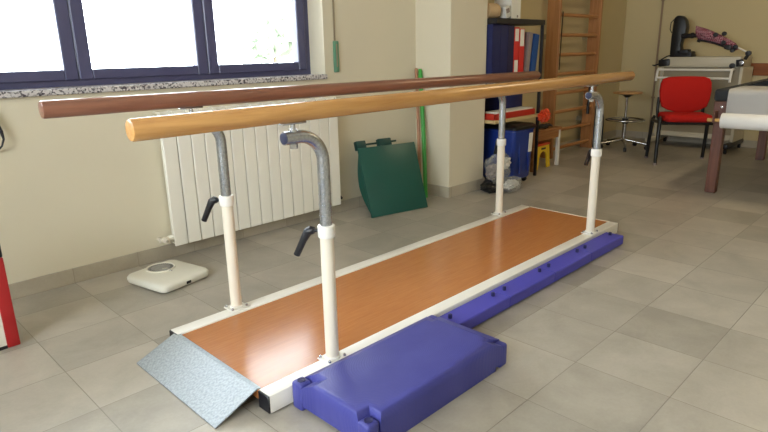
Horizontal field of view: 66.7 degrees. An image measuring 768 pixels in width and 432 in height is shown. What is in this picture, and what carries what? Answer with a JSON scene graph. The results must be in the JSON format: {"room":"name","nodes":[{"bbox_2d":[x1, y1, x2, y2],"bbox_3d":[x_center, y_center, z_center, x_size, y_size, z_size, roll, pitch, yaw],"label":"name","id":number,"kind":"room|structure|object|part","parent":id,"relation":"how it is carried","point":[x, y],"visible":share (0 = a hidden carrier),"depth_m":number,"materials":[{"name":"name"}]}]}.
{"room":"care facility","nodes":[
{"label":"care facility","id":0,"kind":"room"},
{"bbox_2d":[0,0,415,283],"bbox_3d":[-1.837,-1.022,2.618,0.300,2.850,5.800,14,22,43],"label":"wall","id":1,"kind":"structure","parent":0,"point":[76,191],"depth_m":3.07,"materials":[{"name":"paint"}]},
{"bbox_2d":[0,126,4,148],"bbox_3d":[-1.763,-0.410,2.611,0.037,0.250,0.092,14,22,43],"label":"strap","id":2,"kind":"object","parent":1,"relation":"hanging from","point":[1,130],"visible":1,"depth_m":2.65,"materials":[{"name":"plastic"}]},
{"bbox_2d":[0,0,310,89],"bbox_3d":[-1.346,-1.408,3.076,0.088,1.375,2.303,14,22,43],"label":"window","id":3,"kind":"structure","parent":1,"relation":"in","point":[68,19],"depth_m":3.27,"materials":[{"name":"paint"}]},
{"bbox_3d":[-1.853,-1.256,2.571,0.068,1.315,0.751,14,22,43],"label":"sash","id":4,"kind":"part","parent":3,"relation":"part of","materials":[{"name":"paint"}]},
{"bbox_3d":[-1.332,-1.409,3.075,0.068,1.315,0.724,14,22,43],"label":"sash","id":5,"kind":"part","parent":3,"relation":"part of","materials":[{"name":"paint"}]},
{"bbox_3d":[-0.817,-1.559,3.573,0.068,1.315,0.732,14,22,43],"label":"sash","id":6,"kind":"part","parent":3,"relation":"part of","materials":[{"name":"paint"}]},
{"bbox_2d":[0,74,327,98],"bbox_3d":[-1.306,-0.724,3.236,0.322,0.030,2.319,14,22,43],"label":"sill","id":7,"kind":"structure","parent":1,"relation":"attached to","point":[32,92],"depth_m":3.09,"materials":[{"name":"stone"}]},
{"bbox_2d":[8,196,365,299],"bbox_3d":[-1.737,0.349,2.856,0.010,0.078,5.700,14,22,43],"label":"baseboard","id":8,"kind":"structure","parent":1,"relation":"attached to","point":[32,286],"depth_m":3.22,"materials":[{"name":"tile"}]},
{"bbox_2d":[153,96,342,245],"bbox_3d":[-0.783,-0.319,3.610,0.096,0.743,1.330,14,22,43],"label":"radiator","id":9,"kind":"object","parent":1,"relation":"attached to","point":[270,181],"visible":0.64,"depth_m":3.52,"materials":[{"name":"metal"}]},
{"bbox_2d":[332,0,339,71],"bbox_3d":[-0.334,-1.659,3.784,0.023,1.415,0.040,14,22,43],"label":"strap","id":10,"kind":"object","parent":1,"relation":"attached to","point":[335,43],"visible":1,"depth_m":3.93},
{"bbox_3d":[-0.323,-1.078,3.950,0.020,0.205,0.040,14,22,43],"label":"winder plate","id":11,"kind":"part","parent":10,"relation":"part of","materials":[{"name":"green plastic"}]},
{"bbox_2d":[427,183,447,197],"bbox_3d":[0.385,-0.210,4.675,0.330,0.085,0.010,14,22,43],"label":"baseboard","id":12,"kind":"structure","parent":1,"relation":"attached to","point":[441,191],"depth_m":4.63,"materials":[{"name":"tile"}]},
{"bbox_2d":[0,136,767,431],"bbox_3d":[1.530,0.490,2.462,6.200,0.100,10.100,14,22,43],"label":"floor","id":13,"kind":"structure","parent":0,"point":[665,330],"depth_m":2.51,"materials":[{"name":"tile"}]},
{"bbox_2d":[0,246,20,350],"bbox_3d":[-1.630,0.342,2.208,0.066,0.440,0.370,14,22,43],"label":"framed board","id":14,"kind":"object","parent":13,"relation":"on","point":[9,335],"visible":1,"depth_m":2.32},
{"bbox_3d":[-1.629,0.356,2.210,0.045,0.388,0.288,14,22,43],"label":"board panel","id":15,"kind":"part","parent":14,"relation":"part of","materials":[{"name":"paper"}]},
{"bbox_2d":[127,260,207,292],"bbox_3d":[-1.113,0.306,3.014,0.320,0.052,0.298,9,19,32],"label":"bathroom scale","id":16,"kind":"object","parent":13,"relation":"on","point":[169,275],"visible":1,"depth_m":2.96,"materials":[{"name":"white plastic"}]},
{"bbox_2d":[38,71,634,428],"bbox_3d":[0.177,-0.145,2.799,0.772,0.988,2.993,14,22,43],"label":"bars","id":17,"kind":"object","parent":13,"relation":"on","point":[214,363],"visible":1,"depth_m":2.36,"materials":[{"name":"laminate"}]},
{"bbox_3d":[-0.714,-0.028,2.407,0.092,0.110,0.031,2,16,12],"label":"clamp lever","id":18,"kind":"part","parent":17,"relation":"part of","materials":[{"name":"black plastic"}]},
{"bbox_3d":[-0.637,0.173,2.449,0.047,0.453,0.047,14,22,43],"label":"upright post","id":19,"kind":"part","parent":17,"relation":"part of","materials":[{"name":"white metal"}]},
{"bbox_3d":[-0.033,-0.636,2.867,0.057,0.073,2.993,14,22,43],"label":"handrail","id":20,"kind":"part","parent":17,"relation":"part of","materials":[{"name":"brown wood"}]},
{"bbox_3d":[-0.264,0.085,1.976,0.092,0.110,0.031,2,16,12],"label":"clamp lever","id":21,"kind":"part","parent":17,"relation":"part of","materials":[{"name":"black plastic"}]},
{"bbox_3d":[-0.188,0.287,2.018,0.047,0.453,0.047,14,22,43],"label":"upright post","id":22,"kind":"part","parent":17,"relation":"part of","materials":[{"name":"white metal"}]},
{"bbox_3d":[0.079,0.222,3.186,0.064,0.064,2.577,14,22,43],"label":"rail","id":23,"kind":"part","parent":17,"relation":"part of","materials":[{"name":"white paint"}]},
{"bbox_3d":[0.414,-0.518,2.434,0.057,0.066,2.952,14,22,43],"label":"handrail","id":24,"kind":"part","parent":17,"relation":"part of","materials":[{"name":"brown wood"}]},
{"bbox_3d":[0.522,0.333,2.762,0.062,0.064,2.577,14,22,43],"label":"rail","id":25,"kind":"part","parent":17,"relation":"part of","materials":[{"name":"white paint"}]},
{"bbox_3d":[0.739,-0.453,3.809,0.031,0.110,0.092,-3,16,-7],"label":"clamp lever","id":26,"kind":"part","parent":17,"relation":"part of","materials":[{"name":"black plastic"}]},
{"bbox_3d":[0.754,-0.234,3.794,0.047,0.453,0.047,14,22,43],"label":"upright post","id":27,"kind":"part","parent":17,"relation":"part of","materials":[{"name":"beige paint"}]},
{"bbox_3d":[1.189,-0.340,3.378,0.031,0.110,0.092,-3,16,-7],"label":"clamp lever","id":28,"kind":"part","parent":17,"relation":"part of","materials":[{"name":"black plastic"}]},
{"bbox_3d":[1.204,-0.121,3.364,0.047,0.453,0.047,14,22,43],"label":"upright post","id":29,"kind":"part","parent":17,"relation":"part of","materials":[{"name":"beige paint"}]},
{"bbox_2d":[354,138,427,217],"bbox_3d":[0.052,-0.295,4.207,0.486,0.512,0.238,-11,19,-31],"label":"board","id":30,"kind":"object","parent":13,"relation":"on","point":[390,181],"visible":1,"depth_m":4.17,"materials":[{"name":"green paint"}]},
{"bbox_3d":[-0.048,-0.524,4.193,0.320,0.018,0.014,-11,19,-32],"label":"hinge rod","id":31,"kind":"part","parent":30,"relation":"part of","materials":[{"name":"metal"}]},
{"bbox_2d":[292,315,506,431],"bbox_3d":[0.076,0.529,2.020,0.365,0.120,0.707,14,22,43],"label":"step","id":32,"kind":"structure","parent":13,"relation":"on","point":[393,383],"depth_m":1.89,"materials":[{"name":"blue plastic"}]},
{"bbox_2d":[297,378,304,382],"bbox_3d":[-0.268,0.531,1.891,0.026,0.003,0.026,14,22,43],"label":"socket","id":33,"kind":"object","parent":32,"relation":"attached to","point":[300,380],"depth_m":1.89,"materials":[{"name":"blue plastic"}]},
{"bbox_2d":[364,417,372,422],"bbox_3d":[-0.045,0.587,1.678,0.026,0.003,0.026,14,22,43],"label":"socket","id":34,"kind":"object","parent":32,"relation":"attached to","point":[366,419],"depth_m":1.68,"materials":[{"name":"blue plastic"}]},
{"bbox_2d":[415,68,420,171],"bbox_3d":[0.270,-0.645,4.567,0.027,0.989,0.183,-3,16,-6],"label":"stick","id":35,"kind":"object","parent":13,"relation":"on","point":[416,69],"visible":0.66,"depth_m":4.55,"materials":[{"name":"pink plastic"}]},
{"bbox_2d":[418,69,427,197],"bbox_3d":[0.306,-0.636,4.543,0.036,0.984,0.181,-5,16,-12],"label":"stick","id":36,"kind":"object","parent":13,"relation":"on","point":[422,114],"visible":0.77,"depth_m":4.54,"materials":[{"name":"green plastic"}]},
{"bbox_2d":[440,291,509,328],"bbox_3d":[0.385,0.410,2.499,0.108,0.077,0.390,14,22,43],"label":"block","id":37,"kind":"object","parent":13,"relation":"on","point":[480,309],"visible":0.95,"depth_m":2.49,"materials":[{"name":"blue plastic"}]},
{"bbox_2d":[480,178,495,193],"bbox_3d":[0.883,-0.251,4.744,0.175,0.106,0.255,14,22,43],"label":"bag","id":38,"kind":"object","parent":13,"relation":"on","point":[489,186],"visible":0.62,"depth_m":4.67,"materials":[{"name":"black plastic"}]},
{"bbox_2d":[485,157,518,189],"bbox_3d":[0.963,-0.360,4.692,0.213,0.332,0.364,14,22,43],"label":"clear bag","id":39,"kind":"object","parent":13,"relation":"on","point":[491,170],"visible":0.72,"depth_m":4.65,"materials":[{"name":"white"}]},
{"bbox_2d":[483,121,535,180],"bbox_3d":[1.057,-0.552,5.053,0.384,0.512,0.340,14,22,43],"label":"bin","id":40,"kind":"object","parent":13,"relation":"on","point":[518,134],"visible":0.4,"depth_m":4.92,"materials":[{"name":"plastic"}]},
{"bbox_3d":[1.053,-0.778,4.989,0.384,0.042,0.340,14,22,43],"label":"bin lid","id":41,"kind":"part","parent":40,"relation":"part of","materials":[{"name":"plastic"}]},
{"bbox_2d":[484,18,544,175],"bbox_3d":[0.983,-0.980,5.037,0.432,1.347,0.719,14,22,43],"label":"shelf rack","id":42,"kind":"object","parent":13,"relation":"on","point":[503,21],"visible":0.32,"depth_m":4.97,"materials":[{"name":"black metal"}]},
{"bbox_2d":[486,24,500,73],"bbox_3d":[0.783,-1.326,4.701,0.292,0.402,0.108,14,22,43],"label":"ring binder","id":43,"kind":"object","parent":42,"relation":"on","point":[493,30],"visible":0.36,"depth_m":4.59,"materials":[{"name":"paper"}]},
{"bbox_2d":[487,3,500,17],"bbox_3d":[0.838,-1.623,4.622,0.124,0.124,0.144,14,22,43],"label":"roll","id":44,"kind":"object","parent":42,"relation":"on","point":[494,9],"visible":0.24,"depth_m":4.58,"materials":[{"name":"beige fabric"}]},
{"bbox_2d":[485,82,522,111],"bbox_3d":[1.070,-1.054,5.213,0.242,0.266,0.263,14,22,43],"label":"storage box","id":45,"kind":"object","parent":42,"relation":"on","point":[491,104],"visible":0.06,"depth_m":5.15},
{"bbox_2d":[499,25,508,72],"bbox_3d":[0.858,-1.347,4.775,0.290,0.400,0.104,14,22,43],"label":"ring binder","id":46,"kind":"object","parent":42,"relation":"on","point":[504,28],"visible":0.3,"depth_m":4.67,"materials":[{"name":"paper"}]},
{"bbox_2d":[500,5,510,17],"bbox_3d":[0.973,-1.643,4.698,0.062,0.107,0.094,14,22,43],"label":"box","id":47,"kind":"object","parent":42,"relation":"on","point":[505,9],"visible":0.78,"depth_m":4.68,"materials":[{"name":"white cardboard"}]},
{"bbox_2d":[494,0,520,18],"bbox_3d":[1.020,-1.749,4.813,0.173,0.253,0.135,14,22,43],"label":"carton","id":48,"kind":"object","parent":42,"relation":"on","point":[515,5],"visible":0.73,"depth_m":4.77,"materials":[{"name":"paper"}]},
{"bbox_2d":[484,108,534,120],"bbox_3d":[1.055,-0.869,4.955,0.145,0.050,0.615,14,22,43],"label":"tray","id":49,"kind":"object","parent":42,"relation":"on","point":[493,117],"visible":0.7,"depth_m":4.88,"materials":[{"name":"plastic"}]},
{"bbox_3d":[1.047,-0.857,4.949,0.127,0.016,0.561,14,22,43],"label":"paper stack","id":50,"kind":"object","parent":49,"relation":"in","visible":0},
{"bbox_3d":[1.058,-0.878,4.955,0.122,0.016,0.552,14,22,43],"label":"paper stack","id":51,"kind":"object","parent":50,"relation":"on","visible":0},
{"bbox_2d":[485,106,532,113],"bbox_3d":[1.068,-0.899,4.961,0.127,0.016,0.545,14,22,43],"label":"paper stack","id":52,"kind":"object","parent":51,"relation":"on","point":[520,107],"visible":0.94,"depth_m":4.93,"materials":[{"name":"white paper"}]},
{"bbox_2d":[507,25,514,72],"bbox_3d":[0.926,-1.366,4.841,0.290,0.398,0.086,14,22,43],"label":"ring binder","id":53,"kind":"object","parent":42,"relation":"on","point":[511,28],"visible":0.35,"depth_m":4.74,"materials":[{"name":"paper"}]},
{"bbox_2d":[513,27,519,71],"bbox_3d":[0.985,-1.377,4.898,0.292,0.385,0.074,14,22,43],"label":"ring binder","id":54,"kind":"object","parent":42,"relation":"on","point":[517,29],"visible":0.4,"depth_m":4.79,"materials":[{"name":"paper"}]},
{"bbox_2d":[518,29,524,71],"bbox_3d":[1.041,-1.388,4.954,0.292,0.374,0.078,14,22,43],"label":"ring binder","id":55,"kind":"object","parent":42,"relation":"on","point":[522,31],"visible":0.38,"depth_m":4.85,"materials":[{"name":"paper"}]},
{"bbox_2d":[523,32,532,71],"bbox_3d":[1.134,-1.399,5.034,0.270,0.349,0.096,14,22,43],"label":"folder","id":56,"kind":"object","parent":42,"relation":"on","point":[528,35],"visible":0.33,"depth_m":4.93,"materials":[{"name":"paper"}]},
{"bbox_2d":[529,34,539,70],"bbox_3d":[1.200,-1.413,5.099,0.270,0.337,0.117,14,22,43],"label":"folder","id":57,"kind":"object","parent":42,"relation":"on","point":[535,41],"visible":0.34,"depth_m":5.00,"materials":[{"name":"plastic"}]},
{"bbox_3d":[1.361,-1.011,5.142,0.024,1.335,0.024,14,22,43],"label":"post","id":58,"kind":"part","parent":42,"relation":"part of","materials":[{"name":"black metal"}]},
{"bbox_2d":[537,108,550,122],"bbox_3d":[1.408,-0.880,5.124,0.093,0.127,0.180,14,22,43],"label":"plastic bag","id":59,"kind":"object","parent":42,"relation":"hanging from","point":[544,115],"visible":1,"depth_m":5.09,"materials":[{"name":"plastic"}]},
{"bbox_2d":[491,268,554,306],"bbox_3d":[0.662,0.328,2.768,0.108,0.077,0.394,14,22,43],"label":"block","id":60,"kind":"object","parent":13,"relation":"on","point":[534,280],"visible":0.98,"depth_m":2.74,"materials":[{"name":"blue plastic"}]},
{"bbox_2d":[537,141,549,169],"bbox_3d":[1.476,-0.587,5.638,0.149,0.244,0.279,14,22,43],"label":"step stool","id":61,"kind":"object","parent":13,"relation":"on","point":[542,145],"visible":0.53,"depth_m":5.60,"materials":[{"name":"yellow plastic"}]},
{"bbox_2d":[530,124,561,171],"bbox_3d":[1.455,-0.665,5.666,0.300,0.380,0.510,14,22,43],"label":"bench","id":62,"kind":"object","parent":13,"relation":"on","point":[550,132],"visible":0.58,"depth_m":5.56,"materials":[{"name":"brown wood"}]},
{"bbox_3d":[1.386,-0.582,5.433,0.032,0.350,0.032,14,22,43],"label":"leg","id":63,"kind":"part","parent":62,"relation":"part of","materials":[{"name":"brown wood"}]},
{"bbox_2d":[539,123,552,128],"bbox_3d":[1.523,-0.857,5.586,0.116,0.044,0.253,14,22,43],"label":"strap","id":64,"kind":"object","parent":62,"relation":"on","point":[543,126],"visible":0.83,"depth_m":5.57,"materials":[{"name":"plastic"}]},
{"bbox_3d":[1.706,-0.676,5.743,0.032,0.350,0.032,14,22,43],"label":"leg","id":65,"kind":"part","parent":62,"relation":"part of","materials":[{"name":"white paint"}]},
{"bbox_2d":[536,249,591,282],"bbox_3d":[0.938,0.247,3.035,0.108,0.077,0.385,14,22,43],"label":"block","id":66,"kind":"object","parent":13,"relation":"on","point":[572,260],"visible":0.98,"depth_m":3.01,"materials":[{"name":"blue plastic"}]},
{"bbox_2d":[592,106,603,146],"bbox_3d":[2.434,-1.050,6.808,0.174,0.464,0.284,14,22,43],"label":"upright","id":67,"kind":"object","parent":13,"relation":"on","point":[595,106],"visible":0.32,"depth_m":6.72,"materials":[{"name":"brown wood"}]},
{"bbox_2d":[574,232,623,260],"bbox_3d":[1.216,0.166,3.304,0.108,0.077,0.399,14,22,43],"label":"block","id":68,"kind":"object","parent":13,"relation":"on","point":[604,243],"visible":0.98,"depth_m":3.27,"materials":[{"name":"blue plastic"}]},
{"bbox_2d":[601,91,646,151],"bbox_3d":[2.729,-1.078,6.572,0.523,0.634,0.521,14,22,43],"label":"round stool","id":69,"kind":"object","parent":13,"relation":"on","point":[627,94],"visible":0.94,"depth_m":6.54,"materials":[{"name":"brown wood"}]},
{"bbox_3d":[2.588,-0.853,6.630,0.191,0.071,0.196,14,22,43],"label":"leg","id":70,"kind":"part","parent":69,"relation":"part of","materials":[{"name":"silver metal"}]},
{"bbox_3d":[2.707,-1.368,6.488,0.312,0.030,0.312,14,22,43],"label":"seat","id":71,"kind":"part","parent":69,"relation":"part of","materials":[{"name":"brown wood"}]},
{"bbox_3d":[2.823,-0.837,6.558,0.248,0.071,0.070,14,22,43],"label":"leg","id":72,"kind":"part","parent":69,"relation":"part of","materials":[{"name":"silver metal"}]},
{"bbox_2d":[644,76,712,164],"bbox_3d":[2.934,-0.936,5.715,0.568,0.826,0.439,2,16,12],"label":"chair","id":73,"kind":"object","parent":13,"relation":"on","point":[682,95],"visible":0.84,"depth_m":5.75,"materials":[{"name":"fabric"}]},
{"bbox_3d":[2.718,-0.808,5.972,0.039,0.448,0.112,-1,16,1],"label":"leg","id":74,"kind":"part","parent":73,"relation":"part of","materials":[{"name":"black metal"}]},
{"bbox_3d":[2.642,-0.726,5.641,0.035,0.469,0.059,9,19,33],"label":"leg","id":75,"kind":"part","parent":73,"relation":"part of","materials":[{"name":"black metal"}]},
{"bbox_3d":[2.931,-0.967,5.696,0.424,0.070,0.380,2,16,12],"label":"seat","id":76,"kind":"part","parent":73,"relation":"part of","materials":[{"name":"red fabric"}]},
{"bbox_3d":[2.976,-1.201,5.773,0.472,0.349,0.065,2,16,12],"label":"backrest","id":77,"kind":"part","parent":73,"relation":"part of","materials":[{"name":"red fabric"}]},
{"bbox_3d":[3.225,-0.787,5.862,0.039,0.448,0.112,6,17,24],"label":"leg","id":78,"kind":"part","parent":73,"relation":"part of","materials":[{"name":"black metal"}]},
{"bbox_2d":[645,56,752,153],"bbox_3d":[3.503,-1.261,6.506,0.855,0.993,0.620,14,22,43],"label":"equipment cart","id":79,"kind":"object","parent":13,"relation":"on","point":[716,68],"visible":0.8,"depth_m":6.34,"materials":[{"name":"white metal"}]},
{"bbox_3d":[3.288,-1.343,6.843,0.030,0.795,0.390,14,22,43],"label":"panel","id":80,"kind":"part","parent":79,"relation":"part of","materials":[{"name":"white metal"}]},
{"bbox_3d":[3.342,-1.537,6.324,0.745,0.111,0.054,14,22,43],"label":"rail","id":81,"kind":"part","parent":79,"relation":"part of","materials":[{"name":"white paint"}]},
{"bbox_3d":[3.459,-0.909,6.548,0.770,0.055,0.050,14,22,43],"label":"rail","id":82,"kind":"part","parent":79,"relation":"part of","materials":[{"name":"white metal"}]},
{"bbox_3d":[3.452,-1.275,6.445,0.790,0.715,0.012,14,22,43],"label":"panel","id":83,"kind":"part","parent":79,"relation":"part of","materials":[{"name":"white metal"}]},
{"bbox_2d":[652,16,751,67],"bbox_3d":[3.440,-1.881,6.290,0.211,0.555,0.973,-14,20,-39],"label":"arm exerciser","id":84,"kind":"object","parent":79,"relation":"on","point":[680,31],"visible":1,"depth_m":6.35,"materials":[{"name":"black plastic"}]},
{"bbox_3d":[3.312,-1.954,6.335,0.061,0.067,0.156,-15,21,-39],"label":"support arm","id":85,"kind":"part","parent":84,"relation":"part of","materials":[{"name":"black plastic"}]},
{"bbox_3d":[3.489,-1.797,6.138,0.383,0.134,0.030,14,22,43],"label":"cushion frame","id":86,"kind":"part","parent":84,"relation":"part of","materials":[{"name":"black plastic"}]},
{"bbox_2d":[695,26,737,49],"bbox_3d":[3.506,-1.878,6.155,0.432,0.260,0.120,14,22,43],"label":"cushion","id":87,"kind":"object","parent":84,"relation":"on","point":[702,34],"depth_m":6.13,"materials":[{"name":"fabric"}]},
{"bbox_3d":[3.681,-1.584,6.043,0.074,0.077,0.023,14,22,43],"label":"hub plate","id":88,"kind":"part","parent":84,"relation":"part of","materials":[{"name":"black plastic"}]},
{"bbox_3d":[3.729,-1.647,5.989,0.062,0.093,0.056,14,22,43],"label":"rod","id":89,"kind":"part","parent":84,"relation":"part of","materials":[{"name":"black plastic"}]},
{"bbox_3d":[3.856,-1.200,6.299,0.030,0.795,0.390,14,22,43],"label":"panel","id":90,"kind":"part","parent":79,"relation":"part of","materials":[{"name":"white metal"}]},
{"bbox_2d":[704,78,767,192],"bbox_3d":[3.423,-0.689,4.853,0.875,0.796,1.960,13,21,41],"label":"table","id":91,"kind":"object","parent":13,"relation":"on","point":[721,95],"visible":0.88,"depth_m":4.51,"materials":[{"name":"brown wood"}]},
{"bbox_3d":[2.574,-0.489,4.529,0.077,0.620,0.072,14,22,43],"label":"leg","id":92,"kind":"part","parent":91,"relation":"part of","materials":[{"name":"brown wood"}]},
{"bbox_2d":[707,113,767,130],"bbox_3d":[2.741,-0.660,4.157,0.800,0.112,0.112,13,21,41],"label":"paper roll","id":93,"kind":"object","parent":91,"relation":"attached to","point":[727,120],"visible":1,"depth_m":4.23,"materials":[{"name":"white paper"}]},
{"bbox_2d":[726,80,767,114],"bbox_3d":[3.422,-0.980,4.774,0.681,0.199,1.830,13,21,41],"label":"paper sheet","id":94,"kind":"object","parent":91,"relation":"on","point":[751,98],"visible":0.89,"depth_m":4.28,"materials":[{"name":"white paper"}]},
{"bbox_3d":[3.763,-0.864,5.771,0.077,0.620,0.072,14,22,43],"label":"leg","id":95,"kind":"part","parent":91,"relation":"part of","materials":[{"name":"brown wood"}]},
{"bbox_2d":[415,0,487,186],"bbox_3d":[0.420,-1.614,4.556,0.620,2.850,0.455,14,22,43],"label":"wall pillar","id":96,"kind":"structure","parent":0,"point":[451,35],"depth_m":4.47,"materials":[{"name":"paint"}]},
{"bbox_2d":[448,178,484,197],"bbox_3d":[0.669,-0.228,4.718,0.010,0.085,0.475,14,22,43],"label":"baseboard","id":97,"kind":"structure","parent":96,"relation":"attached to","point":[464,188],"depth_m":4.69,"materials":[{"name":"tile"}]},
{"bbox_2d":[488,0,626,144],"bbox_3d":[1.609,-2.052,6.020,0.200,2.850,4.100,14,22,43],"label":"wall","id":98,"kind":"structure","parent":0,"point":[614,11],"depth_m":6.59,"materials":[{"name":"paint"}]},
{"bbox_2d":[540,0,603,158],"bbox_3d":[1.979,-1.865,6.162,0.200,2.400,0.937,14,22,43],"label":"wall bars","id":99,"kind":"object","parent":98,"relation":"attached to","point":[552,36],"visible":0.88,"depth_m":6.18,"materials":[{"name":"brown wood"}]},
{"bbox_2d":[558,11,563,69],"bbox_3d":[1.776,-1.754,5.854,0.015,0.561,0.024,14,22,43],"label":"cord","id":100,"kind":"object","parent":99,"relation":"hanging from","point":[563,11],"visible":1,"depth_m":5.85,"materials":[{"name":"black"}]},
{"bbox_2d":[586,87,589,113],"bbox_3d":[2.271,-1.297,6.484,0.036,0.322,0.038,14,22,43],"label":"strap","id":101,"kind":"object","parent":99,"relation":"hanging from","point":[588,102],"visible":0.6,"depth_m":6.50,"materials":[{"name":"black fabric"}]},
{"bbox_2d":[553,130,615,151],"bbox_3d":[1.760,-0.715,6.375,0.010,0.078,3.535,14,22,43],"label":"baseboard","id":102,"kind":"structure","parent":98,"relation":"attached to","point":[612,133],"depth_m":7.33,"materials":[{"name":"tile"}]},
{"bbox_2d":[616,0,767,140],"bbox_3d":[5.119,-1.915,5.299,5.820,2.850,0.200,14,22,43],"label":"wall","id":103,"kind":"structure","parent":0,"point":[745,22],"depth_m":6.86,"materials":[{"name":"paint"}]},
{"bbox_2d":[648,0,664,131],"bbox_3d":[3.280,-2.214,6.937,0.034,2.600,0.035,14,22,43],"label":"pipe","id":104,"kind":"object","parent":103,"relation":"attached to","point":[653,96],"visible":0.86,"depth_m":7.02,"materials":[{"name":"black metal"}]},
{"bbox_2d":[616,130,767,148],"bbox_3d":[5.000,-0.578,5.673,5.620,0.078,0.010,14,22,43],"label":"baseboard","id":105,"kind":"structure","parent":103,"relation":"attached to","point":[746,143],"depth_m":7.02,"materials":[{"name":"tile"}]},
{"bbox_2d":[747,63,767,75],"bbox_3d":[5.219,-1.297,5.220,4.950,0.130,0.022,14,22,43],"label":"trim board","id":106,"kind":"object","parent":103,"relation":"attached to","point":[759,69],"depth_m":6.31,"materials":[{"name":"brown wood"}]},
{"label":"outside","id":107,"kind":"structure","parent":0,"visible":0},
{"bbox_3d":[-12.645,-2.591,18.166,36.380,0.200,32.000,14,22,43],"label":"ground","id":108,"kind":"structure","parent":107,"visible":0},
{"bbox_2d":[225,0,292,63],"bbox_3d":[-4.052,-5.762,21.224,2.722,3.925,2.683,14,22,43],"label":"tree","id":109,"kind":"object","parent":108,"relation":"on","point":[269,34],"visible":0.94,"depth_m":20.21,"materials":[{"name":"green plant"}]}
]}

